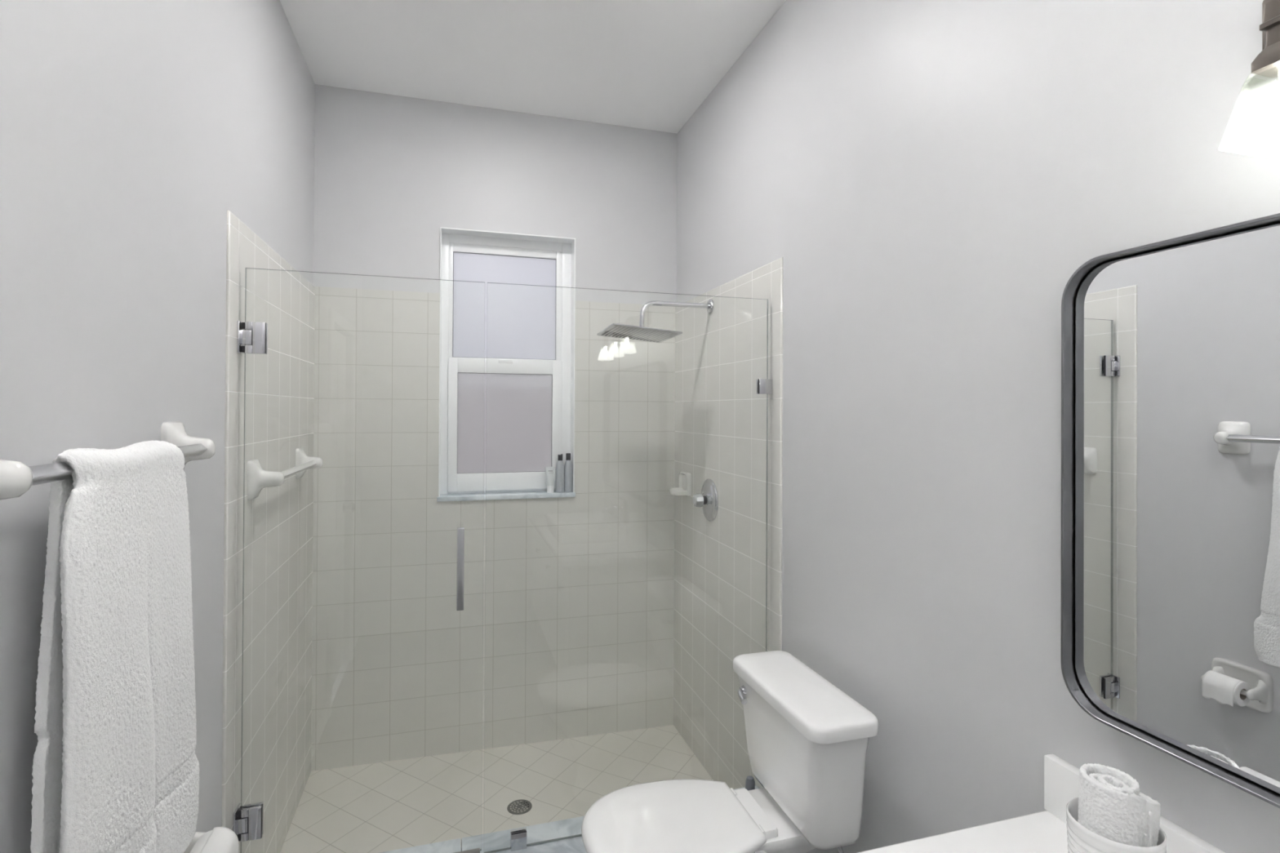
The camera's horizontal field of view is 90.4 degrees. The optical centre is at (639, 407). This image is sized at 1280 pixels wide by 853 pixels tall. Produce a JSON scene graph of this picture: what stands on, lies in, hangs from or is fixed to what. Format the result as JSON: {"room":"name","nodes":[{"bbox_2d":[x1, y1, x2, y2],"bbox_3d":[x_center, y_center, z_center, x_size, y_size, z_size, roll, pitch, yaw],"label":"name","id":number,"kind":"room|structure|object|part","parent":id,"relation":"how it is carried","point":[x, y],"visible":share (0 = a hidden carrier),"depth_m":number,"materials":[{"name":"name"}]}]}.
{"room":"bathroom","nodes":[
{"label":"bathroom","id":0,"kind":"room"},
{"bbox_2d":[0,0,315,852],"bbox_3d":[-0.995,0.152,1.091,0.120,3.182,3.780,0,0,-16],"label":"wall","id":1,"kind":"structure","parent":0,"point":[153,153],"depth_m":1.45,"materials":[{"name":"white paint"}]},
{"bbox_2d":[0,421,215,499],"bbox_3d":[-0.897,0.091,1.095,0.084,0.120,0.752,0,0,-16],"label":"towel bar","id":2,"kind":"object","parent":1,"relation":"attached to","point":[16,478],"visible":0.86,"depth_m":0.87,"materials":[{"name":"white ceramic"}]},
{"bbox_3d":[-0.805,0.090,0.783,0.084,0.120,0.100,0,0,-16],"label":"post","id":3,"kind":"part","parent":2,"relation":"part of","materials":[{"name":"white ceramic"}]},
{"bbox_2d":[30,440,199,852],"bbox_3d":[-0.858,0.459,1.078,0.080,0.797,0.482,0,0,-16],"label":"bath towel","id":4,"kind":"object","parent":2,"relation":"hanging from","point":[116,769],"visible":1,"depth_m":0.99,"materials":[{"name":"white fabric"}]},
{"bbox_3d":[-0.876,0.091,1.101,0.026,0.026,0.632,0,0,-16],"label":"rod","id":5,"kind":"part","parent":2,"relation":"part of","materials":[{"name":"silver metal"}]},
{"bbox_3d":[-0.990,0.092,1.408,0.084,0.120,0.100,0,0,-16],"label":"post","id":6,"kind":"part","parent":2,"relation":"part of","materials":[{"name":"white ceramic"}]},
{"bbox_2d":[183,831,205,852],"bbox_3d":[-0.984,0.991,1.381,0.092,0.144,0.184,0,0,-16],"label":"toilet paper holder","id":7,"kind":"object","parent":1,"relation":"attached to","point":[197,834],"visible":0.05,"depth_m":1.44,"materials":[{"name":"white ceramic"}]},
{"bbox_2d":[190,826,239,852],"bbox_3d":[-0.943,0.997,1.390,0.089,0.092,0.103,0,0,-16],"label":"toilet paper roll","id":8,"kind":"object","parent":7,"relation":"on","point":[220,839],"visible":1,"depth_m":1.41,"materials":[{"name":"white paper"}]},
{"bbox_2d":[246,447,323,500],"bbox_3d":[-1.228,0.222,2.245,0.088,0.120,0.711,0,0,-16],"label":"towel bar","id":9,"kind":"object","parent":1,"relation":"attached to","point":[258,478],"visible":1,"depth_m":1.94,"materials":[{"name":"white ceramic"}]},
{"bbox_3d":[-1.141,0.221,1.950,0.088,0.120,0.096,0,0,-16],"label":"post","id":10,"kind":"part","parent":9,"relation":"part of","materials":[{"name":"white ceramic"}]},
{"bbox_3d":[-1.214,0.222,2.249,0.026,0.026,0.595,0,0,-16],"label":"rod","id":11,"kind":"part","parent":9,"relation":"part of","materials":[{"name":"white ceramic"}]},
{"bbox_3d":[-1.315,0.223,2.539,0.088,0.120,0.096,0,0,-16],"label":"post","id":12,"kind":"part","parent":9,"relation":"part of","materials":[{"name":"white ceramic"}]},
{"bbox_2d":[232,267,483,852],"bbox_3d":[-0.818,0.505,1.898,0.682,1.804,0.066,0,0,-15],"label":"shower door","id":13,"kind":"structure","parent":1,"relation":"attached to","point":[251,336],"depth_m":1.82,"materials":[{"name":"clear glass"}]},
{"bbox_3d":[-1.149,1.189,1.813,0.006,0.090,0.052,0,0,-16],"label":"wall plate","id":14,"kind":"part","parent":13,"relation":"part of","materials":[{"name":"silver metal"}]},
{"bbox_3d":[-1.142,-0.199,1.821,0.006,0.090,0.052,0,0,-16],"label":"wall plate","id":15,"kind":"part","parent":13,"relation":"part of","materials":[{"name":"silver metal"}]},
{"bbox_3d":[-0.554,0.495,1.961,0.021,0.250,0.050,0,0,-16],"label":"handle","id":16,"kind":"part","parent":13,"relation":"part of","materials":[{"name":"silver metal"}]},
{"bbox_2d":[311,84,676,771],"bbox_3d":[-0.650,0.165,3.112,1.704,3.182,0.140,0,0,-16],"label":"wall","id":17,"kind":"structure","parent":0,"point":[564,629],"depth_m":3.00,"materials":[{"name":"beige tile"}]},
{"bbox_2d":[436,226,575,502],"bbox_3d":[-0.645,-0.197,3.106,0.649,1.276,0.147,0,0,-16],"label":"window","id":18,"kind":"structure","parent":17,"relation":"in","point":[507,351],"depth_m":3.13,"materials":[{"name":"white plastic"}]},
{"bbox_3d":[-0.665,-0.494,3.147,0.505,0.519,0.004,0,0,-16],"label":"pane","id":19,"kind":"part","parent":18,"relation":"part of","materials":[{"name":"white glass"}]},
{"bbox_3d":[-0.660,0.079,3.122,0.460,0.490,0.004,0,0,-16],"label":"pane","id":20,"kind":"part","parent":18,"relation":"part of","materials":[{"name":"white glass"}]},
{"bbox_3d":[-0.656,0.086,3.120,0.548,0.640,0.030,0,0,-16],"label":"sash","id":21,"kind":"part","parent":18,"relation":"part of","materials":[{"name":"white plastic"}]},
{"bbox_3d":[-0.661,-0.494,3.149,0.551,0.590,0.024,0,0,-16],"label":"sash","id":22,"kind":"part","parent":18,"relation":"part of","materials":[{"name":"white plastic"}]},
{"bbox_3d":[-0.642,0.429,3.082,0.649,0.022,0.104,0,0,-16],"label":"sill","id":23,"kind":"part","parent":18,"relation":"part of","materials":[{"name":"white stone"}]},
{"bbox_2d":[545,466,555,493],"bbox_3d":[-0.441,0.357,3.127,0.039,0.126,0.037,0,0,27],"label":"tube","id":24,"kind":"object","parent":18,"relation":"on","point":[549,471],"visible":1,"depth_m":3.12,"materials":[{"name":"white plastic"}]},
{"bbox_2d":[555,453,564,493],"bbox_3d":[-0.394,0.326,3.137,0.041,0.189,0.041,0,0,-16],"label":"shampoo bottle","id":25,"kind":"object","parent":18,"relation":"on","point":[560,465],"visible":1,"depth_m":3.12,"materials":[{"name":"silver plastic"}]},
{"bbox_2d":[564,453,572,492],"bbox_3d":[-0.356,0.325,3.155,0.041,0.191,0.041,0,0,-16],"label":"shampoo bottle","id":26,"kind":"object","parent":18,"relation":"on","point":[568,465],"visible":1,"depth_m":3.14,"materials":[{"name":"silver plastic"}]},
{"bbox_2d":[280,724,713,852],"bbox_3d":[-0.495,1.620,2.557,1.688,0.030,1.000,0,0,-16],"label":"floor","id":27,"kind":"structure","parent":0,"point":[378,807],"depth_m":2.71,"materials":[{"name":"tile"}]},
{"bbox_2d":[506,799,532,814],"bbox_3d":[-0.492,1.635,2.598,0.100,0.006,0.100,0,0,-16],"label":"shower drain","id":28,"kind":"object","parent":27,"relation":"attached to","point":[526,803],"visible":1,"depth_m":2.60,"materials":[{"name":"silver metal"}]},
{"bbox_2d":[380,785,759,852],"bbox_3d":[-0.344,1.531,2.050,1.688,0.240,0.200,0,0,-16],"label":"shower curb","id":29,"kind":"object","parent":27,"relation":"on","point":[568,827],"visible":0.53,"depth_m":2.06,"materials":[{"name":"white stone"}]},
{"bbox_2d":[280,0,785,133],"bbox_3d":[-0.108,-1.484,1.319,1.928,0.100,3.900,0,0,-16],"label":"ceiling","id":30,"kind":"structure","parent":0,"point":[648,64],"depth_m":2.54,"materials":[{"name":"white paint"}]},
{"bbox_2d":[673,0,1279,852],"bbox_3d":[0.739,0.163,1.604,0.120,3.182,3.780,0,0,-16],"label":"wall","id":31,"kind":"structure","parent":0,"point":[913,192],"depth_m":1.55,"materials":[{"name":"white paint"}]},
{"bbox_2d":[483,282,772,852],"bbox_3d":[-0.009,0.511,2.153,1.000,1.805,0.026,0,0,-16],"label":"screen","id":32,"kind":"object","parent":31,"relation":"attached to","point":[763,386],"visible":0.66,"depth_m":2.27,"materials":[{"name":"clear glass"}]},
{"bbox_2d":[596,299,714,342],"bbox_3d":[0.082,-0.388,2.768,0.486,0.185,0.300,0,0,-16],"label":"shower","id":33,"kind":"object","parent":31,"relation":"attached to","point":[642,333],"visible":1,"depth_m":2.74,"materials":[{"name":"silver metal"}]},
{"bbox_3d":[-0.007,-0.316,2.741,0.300,0.040,0.300,0,0,-16],"label":"head plate","id":34,"kind":"part","parent":33,"relation":"part of","materials":[{"name":"grey metal"}]},
{"bbox_3d":[0.155,-0.398,2.784,0.329,0.126,0.021,0,0,-16],"label":"arm","id":35,"kind":"part","parent":33,"relation":"part of","materials":[{"name":"silver metal"}]},
{"bbox_2d":[669,471,691,496],"bbox_3d":[0.188,0.375,3.107,0.082,0.116,0.136,0,0,-16],"label":"soap dish","id":36,"kind":"object","parent":31,"relation":"attached to","point":[685,477],"visible":1,"depth_m":3.09,"materials":[{"name":"white ceramic"}]},
{"bbox_2d":[692,479,718,521],"bbox_3d":[0.275,0.414,2.822,0.076,0.188,0.188,0,0,-16],"label":"shower valve","id":37,"kind":"object","parent":31,"relation":"attached to","point":[708,500],"visible":1,"depth_m":2.79,"materials":[{"name":"silver metal"}]},
{"bbox_3d":[0.258,0.413,2.817,0.040,0.059,0.062,0,0,-16],"label":"knob","id":38,"kind":"part","parent":37,"relation":"part of","materials":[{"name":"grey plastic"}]},
{"bbox_2d":[1044,753,1225,852],"bbox_3d":[0.990,0.715,0.525,0.022,0.103,1.452,0,0,-16],"label":"backsplash","id":39,"kind":"structure","parent":31,"relation":"attached to","point":[1061,778],"depth_m":1.17,"materials":[{"name":"white"}]},
{"bbox_2d":[1060,213,1279,808],"bbox_3d":[0.977,0.137,0.537,0.046,0.800,1.317,0,0,-16],"label":"wall mirror","id":40,"kind":"object","parent":31,"relation":"attached to","point":[1170,606],"visible":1,"depth_m":0.99,"materials":[{"name":"grey mirror"}]},
{"bbox_2d":[1251,0,1279,120],"bbox_3d":[0.916,-0.454,0.538,0.171,0.245,0.710,0,0,-16],"label":"vanity light","id":41,"kind":"object","parent":31,"relation":"attached to","point":[1267,63],"visible":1,"depth_m":0.79,"materials":[{"name":"brown metal"}]},
{"bbox_3d":[0.800,-0.387,0.788,0.023,0.066,0.023,0,0,-16],"label":"bulb","id":42,"kind":"part","parent":41,"relation":"part of","materials":[{"name":"white glass"}]},
{"bbox_3d":[0.043,1.596,0.740,1.704,0.100,2.530,0,0,-16],"label":"floor","id":43,"kind":"structure","parent":0,"visible":0},
{"bbox_2d":[581,650,878,852],"bbox_3d":[0.236,1.161,1.720,0.782,0.782,0.494,0,0,-16],"label":"toilet","id":44,"kind":"object","parent":43,"relation":"on","point":[807,739],"visible":1,"depth_m":1.68,"materials":[{"name":"white ceramic"}]},
{"bbox_3d":[0.073,1.113,1.700,0.457,0.028,0.376,0,0,-16],"label":"lid","id":45,"kind":"part","parent":44,"relation":"part of","materials":[{"name":"white ceramic"}]},
{"bbox_3d":[0.101,1.135,1.709,0.500,0.032,0.376,0,0,-16],"label":"seat","id":46,"kind":"part","parent":44,"relation":"part of","materials":[{"name":"white ceramic"}]},
{"bbox_3d":[0.313,0.854,1.892,0.053,0.035,0.064,0,0,-16],"label":"flush lever","id":47,"kind":"part","parent":44,"relation":"part of","materials":[{"name":"silver metal"}]},
{"bbox_3d":[0.436,0.964,1.780,0.186,0.320,0.472,0,0,-16],"label":"tank","id":48,"kind":"part","parent":44,"relation":"part of","materials":[{"name":"white ceramic"}]},
{"bbox_3d":[0.441,0.793,1.782,0.195,0.042,0.494,0,0,-16],"label":"tank lid","id":49,"kind":"part","parent":44,"relation":"part of","materials":[{"name":"white ceramic"}]},
{"bbox_2d":[745,775,755,791],"bbox_3d":[0.363,1.387,2.098,0.104,0.336,0.104,0,0,-16],"label":"toilet brush","id":50,"kind":"object","parent":43,"relation":"on","point":[749,781],"visible":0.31,"depth_m":2.09,"materials":[{"name":"grey plastic"}]},
{"bbox_3d":[0.718,1.172,0.435,0.568,0.750,1.407,0,0,-16],"label":"vanity cabinet","id":51,"kind":"object","parent":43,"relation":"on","visible":0},
{"bbox_2d":[857,810,1068,852],"bbox_3d":[0.724,0.780,0.446,0.576,0.032,1.452,0,0,-16],"label":"countertop","id":52,"kind":"structure","parent":51,"relation":"on","point":[1042,832],"depth_m":1.13,"materials":[{"name":"white stone"}]},
{"bbox_2d":[1066,797,1166,852],"bbox_3d":[0.737,0.705,0.988,0.125,0.125,0.125,0,0,-16],"label":"tumbler","id":53,"kind":"object","parent":52,"relation":"on","point":[1080,839],"visible":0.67,"depth_m":0.97,"materials":[{"name":"white ceramic"}]},
{"bbox_2d":[1077,763,1160,847],"bbox_3d":[0.743,0.666,0.989,0.117,0.182,0.094,0,0,-16],"label":"rolled washcloth","id":54,"kind":"object","parent":53,"relation":"in","point":[1112,806],"visible":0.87,"depth_m":0.96,"materials":[{"name":"white fabric"}]}
]}

